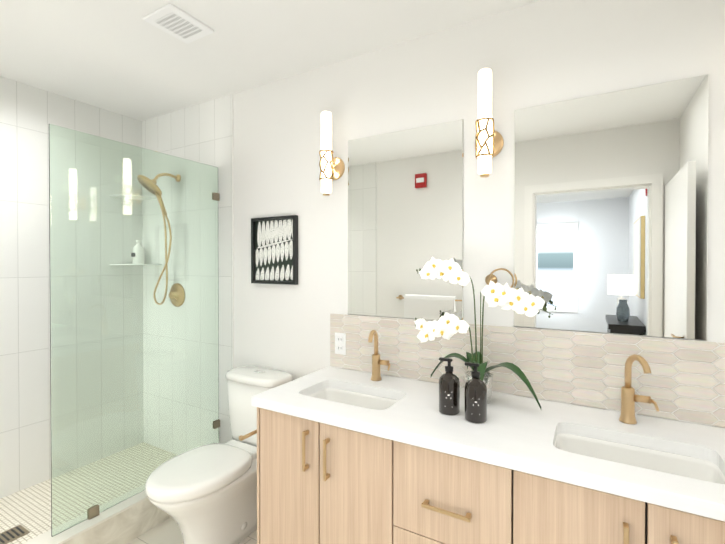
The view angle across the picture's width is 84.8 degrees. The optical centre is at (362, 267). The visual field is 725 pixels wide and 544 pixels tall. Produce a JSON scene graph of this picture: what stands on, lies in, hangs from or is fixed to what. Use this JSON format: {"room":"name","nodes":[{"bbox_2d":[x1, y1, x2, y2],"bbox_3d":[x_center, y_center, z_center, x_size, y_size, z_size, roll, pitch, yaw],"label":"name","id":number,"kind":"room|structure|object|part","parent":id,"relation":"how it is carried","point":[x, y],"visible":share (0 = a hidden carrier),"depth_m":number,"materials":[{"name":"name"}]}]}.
{"room":"bathroom","nodes":[
{"label":"bathroom","id":0,"kind":"room"},
{"bbox_2d":[127,517,256,543],"bbox_3d":[-0.648,1.464,1.323,3.820,0.060,2.240,0,1,30],"label":"floor","id":1,"kind":"structure","parent":0,"point":[167,531],"depth_m":2.11,"materials":[{"name":"tile"}]},
{"bbox_2d":[0,479,50,543],"bbox_3d":[-1.851,1.391,2.015,0.787,0.074,1.984,0,1,30],"label":"shower floor","id":2,"kind":"structure","parent":1,"relation":"on","point":[29,509],"depth_m":2.18,"materials":[{"name":"tile"}]},
{"bbox_3d":[-1.785,1.356,2.012,0.120,0.004,0.120,0,1,30],"label":"floor drain grate","id":3,"kind":"part","parent":2,"relation":"part of","materials":[{"name":"grey metal"}]},
{"bbox_2d":[22,490,169,543],"bbox_3d":[-1.450,1.335,1.784,0.139,0.190,1.984,0,1,30],"label":"sill","id":4,"kind":"structure","parent":1,"relation":"on","point":[128,520],"depth_m":2.01,"materials":[{"name":"stone"}]},
{"bbox_2d":[49,124,218,536],"bbox_3d":[-1.192,0.287,2.222,0.010,1.891,0.943,0,1,30],"label":"glass wall","id":5,"kind":"structure","parent":4,"relation":"on","point":[134,316],"depth_m":2.10,"materials":[{"name":"clear glass"}]},
{"bbox_2d":[145,366,292,543],"bbox_3d":[-0.742,1.017,2.078,0.414,0.820,0.762,0,1,30],"label":"toilet","id":6,"kind":"object","parent":1,"relation":"on","point":[205,494],"visible":0.81,"depth_m":1.97,"materials":[{"name":"white ceramic"}]},
{"bbox_2d":[251,402,724,543],"bbox_3d":[0.464,1.014,1.488,1.814,0.838,0.592,0,1,30],"label":"bathroom vanity","id":7,"kind":"object","parent":1,"relation":"on","point":[346,456],"depth_m":1.33,"materials":[{"name":"brown wood"}]},
{"bbox_2d":[239,429,256,440],"bbox_3d":[-0.461,0.730,1.754,0.056,0.048,0.184,0,1,30],"label":"paper holder","id":8,"kind":"object","parent":7,"relation":"attached to","point":[241,437],"visible":0.25,"depth_m":1.72,"materials":[{"name":"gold metal"}]},
{"bbox_2d":[251,366,724,517],"bbox_3d":[0.460,0.573,1.492,1.828,0.040,0.582,0,1,30],"label":"countertop","id":9,"kind":"structure","parent":7,"relation":"on","point":[515,432],"depth_m":1.37,"materials":[{"name":"white stone"}]},
{"bbox_2d":[315,386,394,405],"bbox_3d":[-0.045,0.660,1.742,0.451,0.164,0.265,0,1,30],"label":"sink","id":10,"kind":"object","parent":9,"relation":"in","point":[328,391],"depth_m":1.88,"materials":[{"name":"white ceramic"}]},
{"bbox_2d":[368,330,390,380],"bbox_3d":[0.072,0.422,1.892,0.114,0.252,0.137,0,1,30],"label":"faucet","id":11,"kind":"object","parent":9,"relation":"on","point":[377,362],"visible":1,"depth_m":1.92,"materials":[{"name":"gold metal"}]},
{"bbox_2d":[439,357,459,414],"bbox_3d":[0.331,0.450,1.517,0.080,0.204,0.079,0,1,30],"label":"bottle","id":12,"kind":"object","parent":9,"relation":"on","point":[449,392],"visible":1,"depth_m":1.49,"materials":[{"name":"black glass"}]},
{"bbox_2d":[464,362,486,422],"bbox_3d":[0.411,0.450,1.442,0.080,0.204,0.079,0,1,30],"label":"bottle","id":13,"kind":"object","parent":9,"relation":"on","point":[475,406],"visible":1,"depth_m":1.41,"materials":[{"name":"black glass"}]},
{"bbox_2d":[414,257,552,408],"bbox_3d":[0.477,0.251,1.634,0.553,0.599,0.268,0,1,30],"label":"orchid","id":14,"kind":"object","parent":9,"relation":"on","point":[504,297],"visible":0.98,"depth_m":1.65,"materials":[{"name":"white plant"}]},
{"bbox_2d":[619,354,658,423],"bbox_3d":[0.961,0.427,1.377,0.114,0.252,0.127,0,1,30],"label":"faucet","id":15,"kind":"object","parent":9,"relation":"on","point":[629,397],"visible":1,"depth_m":1.41,"materials":[{"name":"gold metal"}]},
{"bbox_2d":[559,430,718,477],"bbox_3d":[0.832,0.665,1.219,0.451,0.164,0.265,0,1,30],"label":"sink","id":16,"kind":"object","parent":9,"relation":"in","point":[653,455],"depth_m":1.31,"materials":[{"name":"white ceramic"}]},
{"bbox_2d":[0,0,539,120],"bbox_3d":[-0.648,-1.141,1.300,3.820,0.060,2.240,0,1,30],"label":"ceiling","id":17,"kind":"structure","parent":0,"point":[122,57],"depth_m":1.96,"materials":[{"name":"white paint"}]},
{"bbox_2d":[142,3,213,43],"bbox_3d":[-0.837,-1.108,1.814,0.200,0.013,0.230,0,1,30],"label":"fan","id":18,"kind":"object","parent":17,"relation":"attached to","point":[175,21],"visible":0.98,"depth_m":1.79,"materials":[{"name":"white plastic"}]},
{"bbox_2d":[233,0,724,427],"bbox_3d":[-0.119,0.154,2.230,3.820,2.545,0.120,0,1,30],"label":"wall","id":19,"kind":"structure","parent":0,"point":[540,52],"depth_m":1.85,"materials":[{"name":"white paint"}]},
{"bbox_2d":[142,94,232,442],"bbox_3d":[-1.270,0.149,2.820,0.996,2.545,0.008,0,1,30],"label":"wall tile","id":20,"kind":"structure","parent":19,"relation":"attached to","point":[201,133],"depth_m":2.63,"materials":[{"name":"white tile"}]},
{"bbox_2d":[232,93,233,368],"bbox_3d":[-0.837,0.151,2.569,0.004,2.545,0.009,0,1,30],"label":"tile trim","id":21,"kind":"structure","parent":19,"relation":"attached to","point":[233,218],"depth_m":2.56,"materials":[{"name":"white paint"}]},
{"bbox_2d":[251,215,297,284],"bbox_3d":[-0.531,-0.103,2.377,0.347,0.400,0.031,0,1,30],"label":"framed picture","id":22,"kind":"object","parent":19,"relation":"attached to","point":[274,250],"visible":1,"depth_m":2.38,"materials":[{"name":"black"}]},
{"bbox_2d":[319,111,344,195],"bbox_3d":[-0.180,-0.601,2.118,0.124,0.436,0.123,0,1,30],"label":"sconce","id":23,"kind":"object","parent":19,"relation":"attached to","point":[332,168],"visible":1,"depth_m":2.08,"materials":[{"name":"white glass"}]},
{"bbox_2d":[348,119,463,320],"bbox_3d":[0.191,-0.215,1.974,0.624,0.934,0.007,0,1,30],"label":"mirror","id":24,"kind":"object","parent":19,"relation":"attached to","point":[405,202],"visible":0.86,"depth_m":1.96,"materials":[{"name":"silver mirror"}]},
{"bbox_2d":[475,68,503,177],"bbox_3d":[0.532,-0.612,1.708,0.124,0.450,0.123,0,1,30],"label":"sconce","id":25,"kind":"object","parent":19,"relation":"attached to","point":[489,142],"visible":1,"depth_m":1.67,"materials":[{"name":"white glass"}]},
{"bbox_2d":[485,268,513,287],"bbox_3d":[0.594,0.056,1.721,0.130,0.108,0.048,0,1,30],"label":"towel ring","id":26,"kind":"object","parent":19,"relation":"attached to","point":[491,277],"visible":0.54,"depth_m":1.72,"materials":[{"name":"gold metal"}]},
{"bbox_2d":[330,313,724,427],"bbox_3d":[0.609,0.403,1.737,1.815,0.294,0.010,0,1,30],"label":"tile backsplash","id":27,"kind":"structure","parent":19,"relation":"attached to","point":[684,380],"depth_m":1.61,"materials":[{"name":"white tile"}]},
{"bbox_2d":[335,332,345,354],"bbox_3d":[-0.121,0.412,2.150,0.070,0.116,0.009,0,1,30],"label":"electrical outlet plate","id":28,"kind":"object","parent":27,"relation":"attached to","point":[340,343],"visible":1,"depth_m":2.15,"materials":[{"name":"white plastic"}]},
{"bbox_2d":[513,74,709,340],"bbox_3d":[0.931,-0.211,1.548,0.645,0.934,0.007,0,1,30],"label":"mirror","id":29,"kind":"object","parent":19,"relation":"attached to","point":[611,212],"visible":1,"depth_m":1.52,"materials":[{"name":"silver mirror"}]},
{"bbox_3d":[-2.281,0.154,2.183,0.120,2.545,2.120,0,1,30],"label":"wall","id":30,"kind":"structure","parent":0,"visible":0},
{"bbox_2d":[0,76,141,498],"bbox_3d":[-2.197,0.154,2.200,0.008,2.545,1.992,0,1,30],"label":"wall tile","id":31,"kind":"structure","parent":30,"relation":"attached to","point":[29,114],"depth_m":2.44,"materials":[{"name":"white tile"}]}
]}

